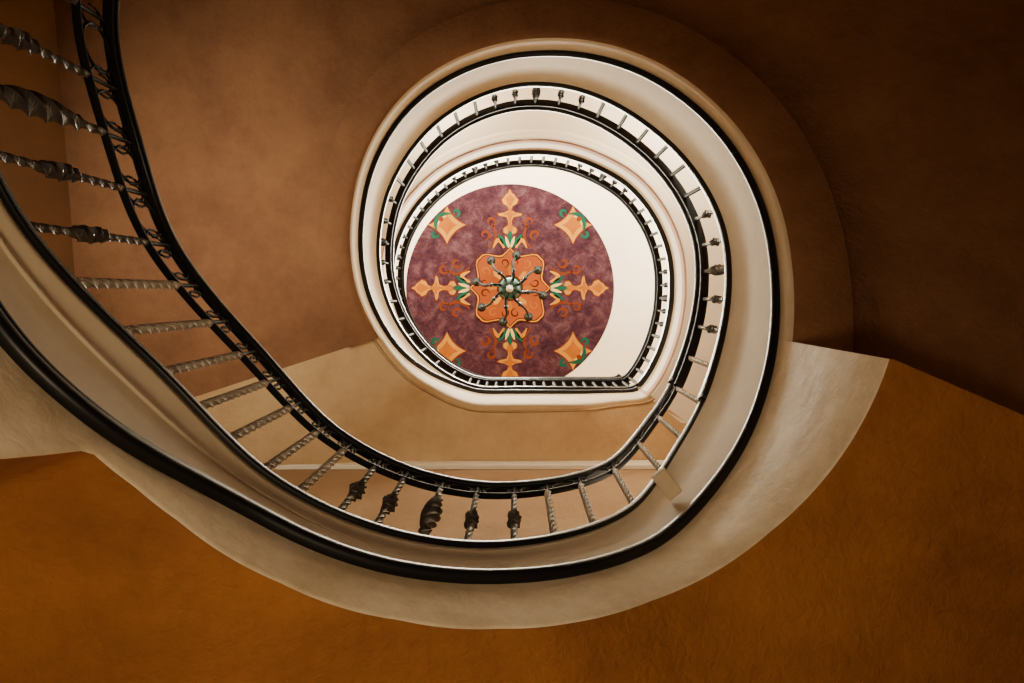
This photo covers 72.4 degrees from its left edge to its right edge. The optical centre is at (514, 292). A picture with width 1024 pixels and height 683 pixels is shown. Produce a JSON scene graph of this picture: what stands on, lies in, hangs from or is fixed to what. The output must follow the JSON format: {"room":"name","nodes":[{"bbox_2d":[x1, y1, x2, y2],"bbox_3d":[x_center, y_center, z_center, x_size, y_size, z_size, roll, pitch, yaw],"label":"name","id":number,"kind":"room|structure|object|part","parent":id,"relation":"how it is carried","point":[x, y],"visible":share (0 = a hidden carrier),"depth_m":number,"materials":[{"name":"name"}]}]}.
{"room":"spiral stairwell","nodes":[
{"label":"spiral stairwell","id":0,"kind":"room"},
{"bbox_2d":[0,0,73,274],"bbox_3d":[-4.400,-0.885,6.000,0.001,15.000,5.430,0,-90,0],"label":"wall","id":1,"kind":"structure","parent":0,"point":[42,199],"depth_m":6.44,"materials":[{"name":"paint"}]},
{"bbox_2d":[271,469,656,539],"bbox_3d":[0.000,1.830,6.000,8.800,15.000,0.001,0,-90,0],"label":"wall","id":2,"kind":"structure","parent":0,"point":[606,496],"depth_m":6.14,"materials":[{"name":"paint"}]},
{"bbox_2d":[274,460,664,468],"bbox_3d":[0.000,1.805,7.360,8.800,0.220,0.050,0,-90,0],"label":"trim","id":3,"kind":"structure","parent":2,"relation":"attached to","point":[632,464],"depth_m":7.25,"materials":[{"name":"beige paint"}]},
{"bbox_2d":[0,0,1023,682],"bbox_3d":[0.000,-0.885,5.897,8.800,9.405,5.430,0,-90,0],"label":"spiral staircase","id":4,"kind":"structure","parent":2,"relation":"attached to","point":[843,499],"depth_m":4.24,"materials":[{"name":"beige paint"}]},
{"bbox_2d":[0,0,731,547],"bbox_3d":[0.085,-0.355,6.739,3.875,9.716,3.649,0,-90,0],"label":"stair railing","id":5,"kind":"object","parent":4,"relation":"on","point":[33,103],"visible":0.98,"depth_m":3.61,"materials":[{"name":"black metal"}]},
{"bbox_3d":[-0.017,-0.475,5.005,3.474,6.733,3.336,0,-90,0],"label":"stringer moulding","id":6,"kind":"part","parent":4,"relation":"part of","materials":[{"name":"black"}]},
{"bbox_2d":[395,156,667,384],"bbox_3d":[0.000,-0.885,13.500,8.800,0.001,5.430,0,-90,0],"label":"ceiling","id":7,"kind":"structure","parent":0,"point":[622,340],"depth_m":13.50,"materials":[{"name":"white paint"}]},
{"bbox_2d":[472,251,546,325],"bbox_3d":[-0.085,-0.070,12.245,1.166,2.490,1.160,34,-90,0],"label":"chandelier","id":8,"kind":"object","parent":7,"relation":"hanging from","point":[509,288],"visible":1,"depth_m":11.20,"materials":[{"name":"black metal"}]},
{"bbox_3d":[-0.085,-0.070,11.380,0.350,0.520,0.350,0,-90,0],"label":"lamp shade","id":9,"kind":"part","parent":8,"relation":"part of","materials":[{"name":"teal glass"}]},
{"bbox_2d":[406,184,613,376],"bbox_3d":[-0.096,-0.096,13.487,4.011,0.018,4.011,0,-90,0],"label":"ceiling medallion","id":10,"kind":"object","parent":7,"relation":"attached to","point":[548,232],"depth_m":13.50,"materials":[{"name":"paint"}]}
]}

